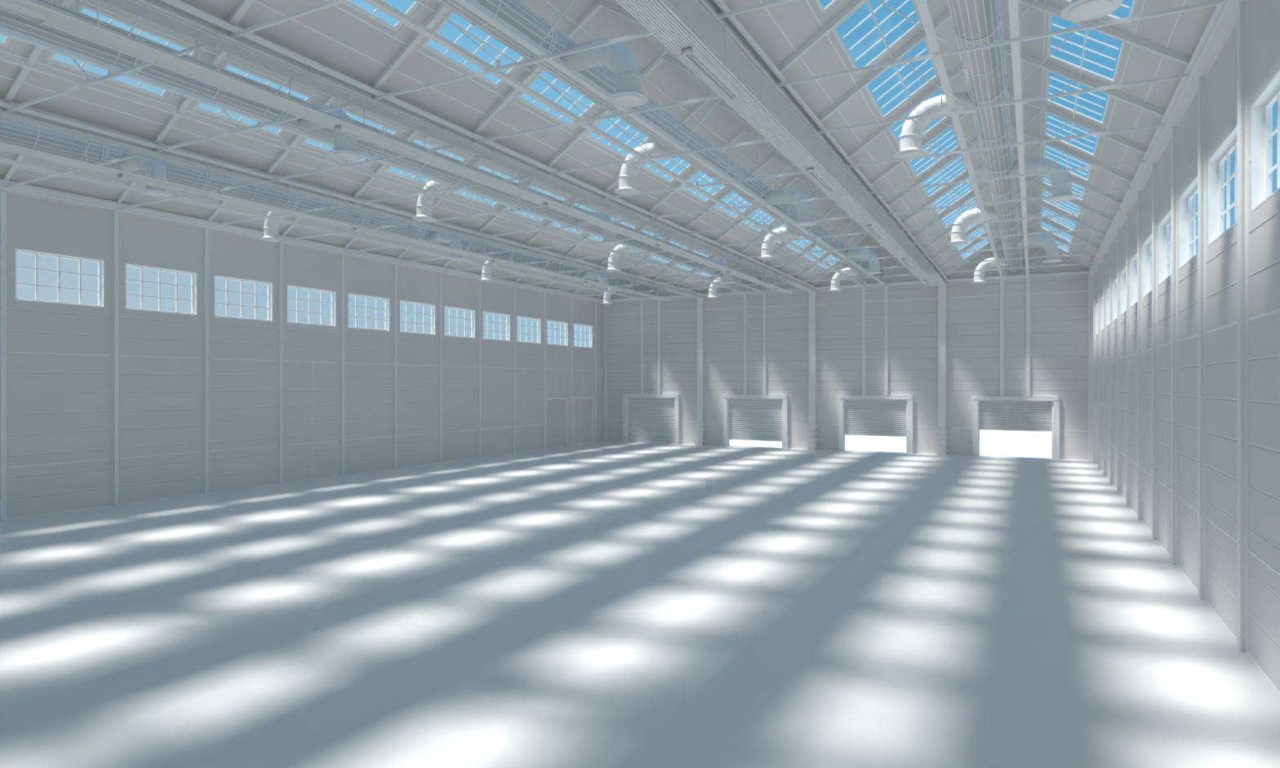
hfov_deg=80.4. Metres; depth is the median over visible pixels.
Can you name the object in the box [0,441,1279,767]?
floor
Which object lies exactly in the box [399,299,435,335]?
window
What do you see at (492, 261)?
strip light
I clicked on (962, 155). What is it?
window
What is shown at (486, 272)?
outlet
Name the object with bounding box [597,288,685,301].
roof truss
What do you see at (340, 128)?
strip light
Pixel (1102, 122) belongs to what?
window
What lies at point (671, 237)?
roof truss
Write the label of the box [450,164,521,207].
window
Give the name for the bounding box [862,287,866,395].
trim
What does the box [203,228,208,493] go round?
trim
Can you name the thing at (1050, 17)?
window
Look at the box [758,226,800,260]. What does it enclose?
outlet
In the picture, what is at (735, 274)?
strip light
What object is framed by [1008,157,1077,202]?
outlet
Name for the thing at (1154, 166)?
trim
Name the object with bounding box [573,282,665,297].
roof truss
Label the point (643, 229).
window
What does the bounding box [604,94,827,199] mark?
roof truss
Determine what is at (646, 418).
door
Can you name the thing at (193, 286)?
window
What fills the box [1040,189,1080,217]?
window
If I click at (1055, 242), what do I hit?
window
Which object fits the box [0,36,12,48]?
window
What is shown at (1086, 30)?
purlin
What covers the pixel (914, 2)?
window
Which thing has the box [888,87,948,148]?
window
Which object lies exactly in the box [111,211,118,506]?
trim
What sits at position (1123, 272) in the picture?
window
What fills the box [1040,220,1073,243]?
window
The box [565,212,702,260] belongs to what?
roof truss
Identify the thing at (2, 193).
trim
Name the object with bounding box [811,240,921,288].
roof truss
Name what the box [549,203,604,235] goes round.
window
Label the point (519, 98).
window
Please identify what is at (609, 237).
outlet
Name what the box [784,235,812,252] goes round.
window
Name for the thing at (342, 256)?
trim
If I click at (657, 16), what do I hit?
cable tray
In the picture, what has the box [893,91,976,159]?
outlet
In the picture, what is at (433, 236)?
outlet
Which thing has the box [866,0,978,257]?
purlin
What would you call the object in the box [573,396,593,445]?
door
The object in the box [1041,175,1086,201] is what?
window
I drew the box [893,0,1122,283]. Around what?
ventilation duct
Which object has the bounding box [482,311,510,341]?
window
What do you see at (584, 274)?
outlet
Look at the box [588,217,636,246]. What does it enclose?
window
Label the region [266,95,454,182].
roof truss
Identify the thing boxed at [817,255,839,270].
window
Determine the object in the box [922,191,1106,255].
roof truss
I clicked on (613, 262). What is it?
outlet
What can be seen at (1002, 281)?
trim
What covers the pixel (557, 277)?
roof truss
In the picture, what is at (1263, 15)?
wall
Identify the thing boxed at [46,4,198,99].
window
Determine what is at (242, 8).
roof truss
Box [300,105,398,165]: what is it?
window
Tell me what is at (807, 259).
window
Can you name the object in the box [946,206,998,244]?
outlet
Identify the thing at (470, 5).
purlin
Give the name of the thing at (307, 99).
window
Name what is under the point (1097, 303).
window
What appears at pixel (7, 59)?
support rail
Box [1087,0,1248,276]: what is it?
trim
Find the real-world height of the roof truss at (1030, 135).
2.377 m
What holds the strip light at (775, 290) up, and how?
attached to the cable tray at (58, 20)
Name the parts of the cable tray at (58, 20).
hanger rod, hanger rod, hanger rod, hanger rod, hanger rod, hanger rod, hanger rod, hanger rod, hanger rod, hanger rod, hanger rod, hanger rod, hanger rod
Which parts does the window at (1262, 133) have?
sash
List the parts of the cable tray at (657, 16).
hanger rod, hanger rod, hanger rod, hanger rod, hanger rod, hanger rod, hanger rod, hanger rod, hanger rod, hanger rod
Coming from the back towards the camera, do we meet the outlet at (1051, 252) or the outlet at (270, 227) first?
the outlet at (1051, 252)
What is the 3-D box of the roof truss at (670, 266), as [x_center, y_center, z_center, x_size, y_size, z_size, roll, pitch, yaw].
[3.552,-6.394,37.751,6.315,2.377,0.105,0,0,27]
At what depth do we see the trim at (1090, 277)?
35.94 m
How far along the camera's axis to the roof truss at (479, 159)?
23.22 m
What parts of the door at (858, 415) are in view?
rail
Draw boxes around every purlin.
[413,0,843,266]
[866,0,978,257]
[1054,20,1088,242]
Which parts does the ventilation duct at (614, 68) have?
hanger rod, hanger rod, hanger rod, hanger rod, hanger rod, hanger rod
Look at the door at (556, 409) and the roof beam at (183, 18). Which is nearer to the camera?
the roof beam at (183, 18)
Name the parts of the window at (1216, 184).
sash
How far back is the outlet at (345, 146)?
15.80 m
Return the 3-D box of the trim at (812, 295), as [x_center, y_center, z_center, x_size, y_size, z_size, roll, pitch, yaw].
[9.570,-0.830,42.057,0.420,8.860,0.226,0,0,27]
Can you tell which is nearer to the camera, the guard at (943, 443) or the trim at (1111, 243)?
the trim at (1111, 243)
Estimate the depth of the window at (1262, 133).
9.85 m
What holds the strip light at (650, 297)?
attached to the cable tray at (6, 147)
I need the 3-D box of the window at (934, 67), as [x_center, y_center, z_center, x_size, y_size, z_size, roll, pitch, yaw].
[5.622,-6.525,16.199,1.210,0.844,2.160,0,0,27]
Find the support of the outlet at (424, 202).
attached to the ventilation duct at (346, 147)
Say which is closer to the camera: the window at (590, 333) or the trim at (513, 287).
the trim at (513, 287)
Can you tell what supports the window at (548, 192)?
attached to the ceiling
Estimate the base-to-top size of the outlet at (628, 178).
1.159 m
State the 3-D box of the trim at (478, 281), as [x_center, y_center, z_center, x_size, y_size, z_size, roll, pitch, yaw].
[-7.917,-0.780,37.424,0.086,8.760,0.160,0,0,27]
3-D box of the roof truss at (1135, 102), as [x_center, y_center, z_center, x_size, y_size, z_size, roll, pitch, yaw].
[7.769,-6.394,16.722,6.315,2.377,0.105,0,0,27]
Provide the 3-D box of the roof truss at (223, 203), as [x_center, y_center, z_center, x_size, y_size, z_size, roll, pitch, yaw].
[-11.395,-6.394,23.528,6.315,2.377,0.105,0,0,27]
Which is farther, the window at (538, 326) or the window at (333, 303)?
the window at (538, 326)
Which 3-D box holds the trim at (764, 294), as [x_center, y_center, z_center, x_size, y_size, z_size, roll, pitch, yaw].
[7.135,-2.350,43.394,0.210,5.820,0.096,0,0,27]
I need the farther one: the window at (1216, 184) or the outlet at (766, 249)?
the outlet at (766, 249)
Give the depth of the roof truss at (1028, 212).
31.25 m
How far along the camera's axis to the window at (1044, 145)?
22.23 m
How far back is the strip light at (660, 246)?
25.46 m
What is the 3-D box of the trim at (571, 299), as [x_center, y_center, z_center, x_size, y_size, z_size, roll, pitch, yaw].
[-4.066,-0.780,44.845,0.086,8.760,0.160,0,0,27]
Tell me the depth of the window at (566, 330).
44.16 m
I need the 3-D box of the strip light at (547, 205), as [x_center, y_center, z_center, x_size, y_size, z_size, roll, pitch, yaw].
[-1.941,-4.524,19.879,0.172,0.085,1.902,0,0,27]
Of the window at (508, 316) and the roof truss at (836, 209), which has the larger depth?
the window at (508, 316)
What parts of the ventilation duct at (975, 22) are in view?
hanger rod, hanger rod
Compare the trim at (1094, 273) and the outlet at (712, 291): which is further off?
the outlet at (712, 291)
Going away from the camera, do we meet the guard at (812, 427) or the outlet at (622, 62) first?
the outlet at (622, 62)
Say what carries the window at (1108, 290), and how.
in the wall at (1263, 15)
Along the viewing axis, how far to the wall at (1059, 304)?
40.76 m
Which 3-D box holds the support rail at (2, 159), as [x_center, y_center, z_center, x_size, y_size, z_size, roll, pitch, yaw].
[-11.062,-5.293,25.385,0.120,0.075,48.570,0,0,27]
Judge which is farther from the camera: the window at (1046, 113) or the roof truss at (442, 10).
the window at (1046, 113)
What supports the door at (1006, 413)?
in the wall at (1059, 304)
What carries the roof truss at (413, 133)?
attached to the ceiling
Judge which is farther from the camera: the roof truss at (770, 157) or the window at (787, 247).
the window at (787, 247)
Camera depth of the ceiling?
17.38 m
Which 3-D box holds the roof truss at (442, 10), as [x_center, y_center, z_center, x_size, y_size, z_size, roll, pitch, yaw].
[-2.042,-6.394,12.394,6.315,2.377,0.105,0,0,27]
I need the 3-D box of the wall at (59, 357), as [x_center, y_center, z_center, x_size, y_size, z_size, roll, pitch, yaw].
[-14.074,-0.950,25.869,0.222,9.200,51.346,0,0,27]
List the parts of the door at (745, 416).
rail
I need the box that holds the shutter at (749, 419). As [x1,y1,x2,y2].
[728,398,782,440]
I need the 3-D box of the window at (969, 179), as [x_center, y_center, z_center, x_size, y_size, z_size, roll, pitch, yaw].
[10.757,-6.525,26.094,1.210,0.844,2.160,0,0,27]
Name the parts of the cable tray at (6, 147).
hanger rod, hanger rod, hanger rod, hanger rod, hanger rod, hanger rod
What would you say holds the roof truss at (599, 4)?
attached to the ceiling
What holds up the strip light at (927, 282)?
attached to the cable tray at (657, 16)
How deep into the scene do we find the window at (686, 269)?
39.92 m
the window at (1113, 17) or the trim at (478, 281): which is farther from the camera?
the trim at (478, 281)
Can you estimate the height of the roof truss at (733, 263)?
2.377 m
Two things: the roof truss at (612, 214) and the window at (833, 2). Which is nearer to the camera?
the window at (833, 2)
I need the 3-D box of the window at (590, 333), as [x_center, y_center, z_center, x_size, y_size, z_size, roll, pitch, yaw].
[-3.553,-2.975,46.149,0.214,1.410,2.220,0,0,27]
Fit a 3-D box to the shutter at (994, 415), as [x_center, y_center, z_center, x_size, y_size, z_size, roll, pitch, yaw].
[18.589,1.495,37.568,3.240,1.450,0.064,0,0,27]
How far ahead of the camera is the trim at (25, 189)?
25.57 m
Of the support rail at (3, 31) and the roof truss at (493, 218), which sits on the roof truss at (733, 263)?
the support rail at (3, 31)
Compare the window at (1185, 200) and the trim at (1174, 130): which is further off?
the trim at (1174, 130)
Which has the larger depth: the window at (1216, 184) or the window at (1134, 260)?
the window at (1134, 260)
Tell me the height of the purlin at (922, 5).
0.075 m
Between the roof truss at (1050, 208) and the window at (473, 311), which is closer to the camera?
the roof truss at (1050, 208)
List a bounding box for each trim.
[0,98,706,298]
[0,179,603,303]
[0,189,6,520]
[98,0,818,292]
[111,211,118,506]
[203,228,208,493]
[277,242,282,484]
[340,253,344,475]
[393,264,396,469]
[438,272,441,462]
[477,280,480,457]
[512,286,515,453]
[542,292,545,448]
[569,297,572,445]
[594,302,596,442]
[603,304,607,441]
[610,271,1087,302]
[640,299,644,394]
[657,300,661,394]
[697,296,704,445]
[743,293,746,394]
[763,293,766,394]
[808,289,817,449]
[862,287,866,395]
[884,285,888,395]
[937,282,946,455]
[1000,279,1004,395]
[1026,277,1030,395]
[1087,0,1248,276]
[1088,275,1093,461]
[1093,272,1095,462]
[1097,264,1100,468]
[1102,253,1106,475]
[1109,242,1112,484]
[1116,228,1120,493]
[1125,211,1129,506]
[1137,190,1142,520]
[1151,162,1157,539]
[1171,125,1177,565]
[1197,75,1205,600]
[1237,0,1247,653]
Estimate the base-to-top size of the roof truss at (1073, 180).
2.377 m
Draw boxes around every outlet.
[119,153,172,196]
[259,211,289,241]
[297,105,363,159]
[412,180,459,222]
[428,231,466,260]
[479,260,498,281]
[561,38,648,107]
[576,211,619,245]
[581,271,610,291]
[601,288,620,304]
[604,244,639,271]
[613,142,675,195]
[701,260,734,284]
[706,278,734,298]
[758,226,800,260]
[764,188,817,226]
[828,267,860,291]
[844,248,882,274]
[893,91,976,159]
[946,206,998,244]
[970,257,1008,283]
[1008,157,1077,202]
[1016,234,1062,262]
[1060,0,1122,22]
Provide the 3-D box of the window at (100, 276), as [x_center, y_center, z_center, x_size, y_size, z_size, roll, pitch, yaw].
[-16.392,-2.975,21.412,0.214,1.410,2.220,0,0,27]
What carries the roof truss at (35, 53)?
attached to the ceiling
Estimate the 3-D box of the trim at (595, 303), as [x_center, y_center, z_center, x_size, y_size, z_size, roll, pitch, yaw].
[-2.782,-0.780,47.318,0.086,8.760,0.160,0,0,27]
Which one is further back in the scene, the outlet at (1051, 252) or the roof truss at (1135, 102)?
the outlet at (1051, 252)
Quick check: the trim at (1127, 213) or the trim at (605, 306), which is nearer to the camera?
the trim at (1127, 213)
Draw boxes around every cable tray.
[0,129,672,301]
[8,0,794,293]
[616,0,937,286]
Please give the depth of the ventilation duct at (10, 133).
22.98 m
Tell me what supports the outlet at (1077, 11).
attached to the ventilation duct at (975, 22)
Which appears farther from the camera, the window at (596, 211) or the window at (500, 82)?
the window at (596, 211)
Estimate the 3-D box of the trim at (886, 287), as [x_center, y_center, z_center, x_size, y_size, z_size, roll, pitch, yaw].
[13.095,-2.350,40.300,0.210,5.820,0.096,0,0,27]
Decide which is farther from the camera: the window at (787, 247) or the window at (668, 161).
the window at (787, 247)
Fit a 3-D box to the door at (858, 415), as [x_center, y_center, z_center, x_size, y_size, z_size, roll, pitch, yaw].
[12.589,2.085,40.585,3.840,3.030,0.238,0,0,27]
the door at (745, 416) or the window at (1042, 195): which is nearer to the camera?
the window at (1042, 195)
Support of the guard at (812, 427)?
on the floor
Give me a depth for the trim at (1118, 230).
25.05 m
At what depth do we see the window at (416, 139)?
22.32 m
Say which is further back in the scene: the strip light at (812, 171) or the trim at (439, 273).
the trim at (439, 273)
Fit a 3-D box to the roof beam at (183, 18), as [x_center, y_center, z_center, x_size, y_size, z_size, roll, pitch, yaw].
[-1.637,-5.285,20.465,0.680,0.310,48.620,0,0,27]
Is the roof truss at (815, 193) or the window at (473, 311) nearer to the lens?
the roof truss at (815, 193)
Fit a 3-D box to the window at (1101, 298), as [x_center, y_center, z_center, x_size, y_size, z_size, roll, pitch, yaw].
[19.186,-2.975,31.207,0.214,1.410,2.220,0,0,27]
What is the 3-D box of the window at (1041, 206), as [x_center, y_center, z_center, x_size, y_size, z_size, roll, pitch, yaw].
[16.281,-6.525,29.507,1.210,0.844,2.160,0,0,27]
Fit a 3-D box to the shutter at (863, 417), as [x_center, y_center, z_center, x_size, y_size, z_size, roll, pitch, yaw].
[12.629,1.724,40.662,3.240,1.908,0.064,0,0,27]
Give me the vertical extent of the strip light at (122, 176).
0.085 m
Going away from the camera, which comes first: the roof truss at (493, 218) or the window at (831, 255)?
the roof truss at (493, 218)
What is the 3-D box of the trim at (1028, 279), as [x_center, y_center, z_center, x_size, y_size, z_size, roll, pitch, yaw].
[19.055,-2.350,37.207,0.210,5.820,0.096,0,0,27]
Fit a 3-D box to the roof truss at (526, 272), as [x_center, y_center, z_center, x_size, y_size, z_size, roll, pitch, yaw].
[-3.692,-6.394,38.370,6.315,2.377,0.105,0,0,27]
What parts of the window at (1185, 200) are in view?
sash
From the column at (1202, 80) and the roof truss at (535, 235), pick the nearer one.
the column at (1202, 80)
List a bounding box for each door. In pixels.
[545,397,567,448]
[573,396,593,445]
[622,394,679,444]
[723,394,787,448]
[838,395,912,453]
[972,395,1059,459]
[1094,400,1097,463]
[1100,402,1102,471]
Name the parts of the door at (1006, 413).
rail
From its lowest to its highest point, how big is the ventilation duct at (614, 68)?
2.605 m
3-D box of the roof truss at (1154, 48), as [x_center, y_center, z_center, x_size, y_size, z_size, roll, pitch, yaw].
[6.485,-6.394,14.248,6.315,2.377,0.105,0,0,27]
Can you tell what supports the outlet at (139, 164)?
attached to the ventilation duct at (10, 133)
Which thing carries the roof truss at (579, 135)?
attached to the ceiling
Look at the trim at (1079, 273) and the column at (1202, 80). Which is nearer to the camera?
the column at (1202, 80)
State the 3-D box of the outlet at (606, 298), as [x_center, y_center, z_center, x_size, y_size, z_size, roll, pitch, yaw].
[-1.554,-5.362,44.686,1.585,1.159,0.690,0,0,27]
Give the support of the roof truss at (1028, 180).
attached to the ceiling
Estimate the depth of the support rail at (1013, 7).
13.92 m
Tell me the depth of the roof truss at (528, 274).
35.91 m
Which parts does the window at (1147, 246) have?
sash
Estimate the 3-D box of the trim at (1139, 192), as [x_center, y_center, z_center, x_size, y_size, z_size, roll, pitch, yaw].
[13.279,-0.780,20.142,0.086,8.760,0.160,0,0,27]
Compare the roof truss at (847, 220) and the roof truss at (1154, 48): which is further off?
the roof truss at (847, 220)
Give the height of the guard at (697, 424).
1.325 m
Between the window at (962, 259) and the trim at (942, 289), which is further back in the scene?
the trim at (942, 289)
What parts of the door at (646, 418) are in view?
rail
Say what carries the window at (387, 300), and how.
in the wall at (59, 357)
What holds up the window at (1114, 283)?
in the wall at (1263, 15)
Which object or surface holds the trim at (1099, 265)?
attached to the wall at (1263, 15)
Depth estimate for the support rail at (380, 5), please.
14.06 m
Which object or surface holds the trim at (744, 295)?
attached to the wall at (1059, 304)
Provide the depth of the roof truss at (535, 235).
28.46 m
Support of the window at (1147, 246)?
in the wall at (1263, 15)
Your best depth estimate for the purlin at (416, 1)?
16.56 m
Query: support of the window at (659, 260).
attached to the ceiling
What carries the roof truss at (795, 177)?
attached to the ceiling
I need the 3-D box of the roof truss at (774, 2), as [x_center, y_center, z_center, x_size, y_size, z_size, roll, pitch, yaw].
[3.918,-6.394,9.301,6.315,2.377,0.105,0,0,27]
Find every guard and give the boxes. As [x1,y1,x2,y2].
[693,422,705,445]
[805,426,817,450]
[935,428,948,455]
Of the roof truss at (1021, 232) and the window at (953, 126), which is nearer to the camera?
the window at (953, 126)
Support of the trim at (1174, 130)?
attached to the wall at (1263, 15)
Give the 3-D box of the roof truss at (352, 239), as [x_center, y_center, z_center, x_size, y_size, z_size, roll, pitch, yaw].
[-8.827,-6.394,28.476,6.315,2.377,0.105,0,0,27]
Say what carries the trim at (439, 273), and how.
attached to the wall at (59, 357)
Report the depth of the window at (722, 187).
24.75 m
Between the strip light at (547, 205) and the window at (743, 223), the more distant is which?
the window at (743, 223)
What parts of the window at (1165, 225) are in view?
sash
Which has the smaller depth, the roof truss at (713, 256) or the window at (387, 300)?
the window at (387, 300)
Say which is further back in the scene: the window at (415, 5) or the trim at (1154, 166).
the trim at (1154, 166)
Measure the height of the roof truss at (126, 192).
2.377 m
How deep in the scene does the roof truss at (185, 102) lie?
15.93 m
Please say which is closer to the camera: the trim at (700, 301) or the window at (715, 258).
the window at (715, 258)
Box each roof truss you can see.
[3,0,209,112]
[3,142,141,187]
[116,172,252,209]
[154,50,353,152]
[208,195,337,226]
[228,0,350,38]
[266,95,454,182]
[282,213,408,241]
[344,228,466,253]
[353,129,529,204]
[372,0,688,100]
[397,240,511,262]
[422,156,586,222]
[442,251,551,271]
[473,0,752,143]
[479,178,632,238]
[491,262,586,278]
[515,269,616,285]
[525,196,670,250]
[546,53,795,175]
[546,275,641,291]
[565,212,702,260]
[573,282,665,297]
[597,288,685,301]
[599,224,728,269]
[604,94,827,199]
[628,235,749,277]
[648,126,852,218]
[653,245,769,284]
[676,253,785,290]
[684,152,871,234]
[696,262,801,295]
[715,174,886,247]
[717,0,796,18]
[740,191,882,257]
[762,206,910,267]
[777,0,1226,86]
[780,218,904,275]
[796,230,927,282]
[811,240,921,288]
[817,0,1190,133]
[847,45,1164,168]
[869,89,1146,194]
[886,123,1133,214]
[901,150,1121,231]
[912,177,1113,244]
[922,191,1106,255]
[930,205,1100,265]
[937,220,1094,273]
[944,230,1090,280]
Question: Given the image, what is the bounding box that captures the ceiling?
[0,0,1216,299]
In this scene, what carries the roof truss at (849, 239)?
attached to the ceiling
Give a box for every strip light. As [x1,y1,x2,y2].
[0,0,48,25]
[117,173,207,197]
[333,124,418,159]
[352,228,404,242]
[491,260,525,270]
[542,202,587,221]
[584,281,608,288]
[648,296,666,302]
[654,244,684,256]
[680,46,741,101]
[726,271,746,279]
[773,288,789,294]
[806,167,835,192]
[866,224,884,239]
[901,257,913,268]
[923,280,933,287]
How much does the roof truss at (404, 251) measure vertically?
2.377 m
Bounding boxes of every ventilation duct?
[0,0,763,298]
[0,120,657,304]
[435,0,884,291]
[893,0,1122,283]
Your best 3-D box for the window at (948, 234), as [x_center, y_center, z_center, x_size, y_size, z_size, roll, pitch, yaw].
[13.325,-6.525,31.041,1.210,0.844,2.160,0,0,27]
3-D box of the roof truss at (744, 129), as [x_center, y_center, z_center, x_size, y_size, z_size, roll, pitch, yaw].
[3.093,-6.394,22.289,6.315,2.377,0.105,0,0,27]
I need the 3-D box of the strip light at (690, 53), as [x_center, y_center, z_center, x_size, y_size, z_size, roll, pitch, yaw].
[1.071,-4.524,11.105,0.172,0.085,1.902,0,0,27]
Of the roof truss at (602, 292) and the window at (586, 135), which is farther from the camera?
the roof truss at (602, 292)
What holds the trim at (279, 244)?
attached to the wall at (59, 357)
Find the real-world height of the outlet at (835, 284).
1.159 m
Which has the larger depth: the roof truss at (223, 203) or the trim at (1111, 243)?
the trim at (1111, 243)
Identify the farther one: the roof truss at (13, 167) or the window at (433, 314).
the window at (433, 314)
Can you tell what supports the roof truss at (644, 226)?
attached to the ceiling
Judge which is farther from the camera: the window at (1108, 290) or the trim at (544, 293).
the trim at (544, 293)
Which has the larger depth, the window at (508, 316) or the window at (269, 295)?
the window at (508, 316)
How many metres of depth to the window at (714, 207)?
27.15 m
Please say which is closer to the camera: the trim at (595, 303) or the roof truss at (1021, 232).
the roof truss at (1021, 232)
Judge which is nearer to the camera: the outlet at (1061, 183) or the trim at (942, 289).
the outlet at (1061, 183)
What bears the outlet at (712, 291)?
attached to the ventilation duct at (346, 147)
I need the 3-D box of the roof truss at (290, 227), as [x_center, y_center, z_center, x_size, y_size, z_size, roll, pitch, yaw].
[-10.111,-6.394,26.002,6.315,2.377,0.105,0,0,27]
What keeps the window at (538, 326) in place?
in the wall at (59, 357)
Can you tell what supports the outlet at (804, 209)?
attached to the ventilation duct at (614, 68)
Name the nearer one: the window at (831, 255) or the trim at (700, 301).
the window at (831, 255)
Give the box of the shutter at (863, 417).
[844,399,906,435]
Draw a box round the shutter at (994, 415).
[979,400,1051,430]
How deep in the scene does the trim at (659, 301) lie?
46.45 m
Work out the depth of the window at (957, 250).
33.93 m
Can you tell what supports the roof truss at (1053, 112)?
attached to the ceiling
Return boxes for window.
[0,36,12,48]
[14,248,104,307]
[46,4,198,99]
[124,262,197,315]
[192,62,312,137]
[213,275,272,321]
[286,284,336,327]
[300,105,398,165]
[342,0,422,31]
[347,293,389,331]
[384,137,466,185]
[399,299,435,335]
[421,11,524,88]
[444,306,475,338]
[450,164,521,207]
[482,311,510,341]
[505,184,566,222]
[515,70,595,128]
[516,315,540,343]
[546,319,568,346]
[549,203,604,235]
[573,323,592,348]
[584,112,649,159]
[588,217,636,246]
[632,229,664,256]
[640,158,691,183]
[648,240,688,263]
[672,249,708,271]
[680,174,724,203]
[695,257,728,278]
[713,194,752,219]
[741,210,775,232]
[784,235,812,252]
[801,246,826,262]
[814,0,839,13]
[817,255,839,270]
[832,0,922,75]
[864,37,938,119]
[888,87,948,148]
[906,124,959,177]
[920,154,967,198]
[930,177,973,215]
[940,195,978,229]
[947,221,981,239]
[954,225,986,251]
[960,238,989,260]
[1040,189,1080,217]
[1040,206,1076,231]
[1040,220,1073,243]
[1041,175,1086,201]
[1042,144,1092,181]
[1044,70,1111,124]
[1044,111,1100,156]
[1046,13,1125,83]
[1055,241,1070,253]
[1061,0,1137,25]
[1096,302,1097,334]
[1100,296,1102,331]
[1106,288,1109,327]
[1112,278,1116,321]
[1120,266,1125,315]
[1130,252,1137,307]
[1142,233,1151,297]
[1158,208,1171,285]
[1178,174,1197,269]
[1208,123,1237,246]
[1251,68,1279,212]
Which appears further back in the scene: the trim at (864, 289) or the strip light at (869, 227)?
the trim at (864, 289)
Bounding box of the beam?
[663,0,949,284]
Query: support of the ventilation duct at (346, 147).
hanging from the ceiling
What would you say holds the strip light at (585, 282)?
attached to the cable tray at (6, 147)
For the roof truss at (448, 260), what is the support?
attached to the ceiling
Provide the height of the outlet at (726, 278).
1.159 m
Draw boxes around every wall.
[6,191,603,519]
[607,241,1088,460]
[1095,0,1279,694]
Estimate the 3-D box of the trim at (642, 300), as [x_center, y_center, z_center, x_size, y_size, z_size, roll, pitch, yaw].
[0.145,-2.350,47.022,0.210,5.820,0.096,0,0,27]
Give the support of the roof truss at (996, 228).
attached to the ceiling
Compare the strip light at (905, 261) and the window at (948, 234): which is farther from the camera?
the window at (948, 234)
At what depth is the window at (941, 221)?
28.65 m
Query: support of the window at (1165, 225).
in the wall at (1263, 15)
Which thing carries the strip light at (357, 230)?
attached to the cable tray at (6, 147)
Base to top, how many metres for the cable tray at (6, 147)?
0.764 m
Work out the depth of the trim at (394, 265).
32.43 m
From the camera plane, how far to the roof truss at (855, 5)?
12.11 m
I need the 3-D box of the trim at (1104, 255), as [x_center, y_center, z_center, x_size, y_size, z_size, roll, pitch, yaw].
[18.414,-0.780,30.037,0.086,8.760,0.160,0,0,27]
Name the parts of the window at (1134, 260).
sash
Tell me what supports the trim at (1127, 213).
attached to the wall at (1263, 15)
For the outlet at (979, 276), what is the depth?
35.36 m
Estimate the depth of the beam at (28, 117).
19.21 m
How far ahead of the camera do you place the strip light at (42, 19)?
9.18 m
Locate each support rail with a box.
[0,26,764,293]
[0,53,746,293]
[0,156,643,300]
[362,0,865,287]
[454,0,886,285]
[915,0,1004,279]
[1008,0,1029,277]
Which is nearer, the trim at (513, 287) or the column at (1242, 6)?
the column at (1242, 6)
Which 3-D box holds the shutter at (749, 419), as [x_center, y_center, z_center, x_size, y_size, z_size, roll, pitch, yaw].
[6.669,1.965,43.755,3.240,2.390,0.064,0,0,27]
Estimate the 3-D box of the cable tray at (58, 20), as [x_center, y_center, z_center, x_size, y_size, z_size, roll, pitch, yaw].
[-2.586,-4.948,18.636,0.510,0.764,43.900,0,0,27]
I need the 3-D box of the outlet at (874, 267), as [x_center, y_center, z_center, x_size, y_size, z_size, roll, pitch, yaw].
[9.675,-5.362,32.773,1.585,1.159,0.690,0,0,27]

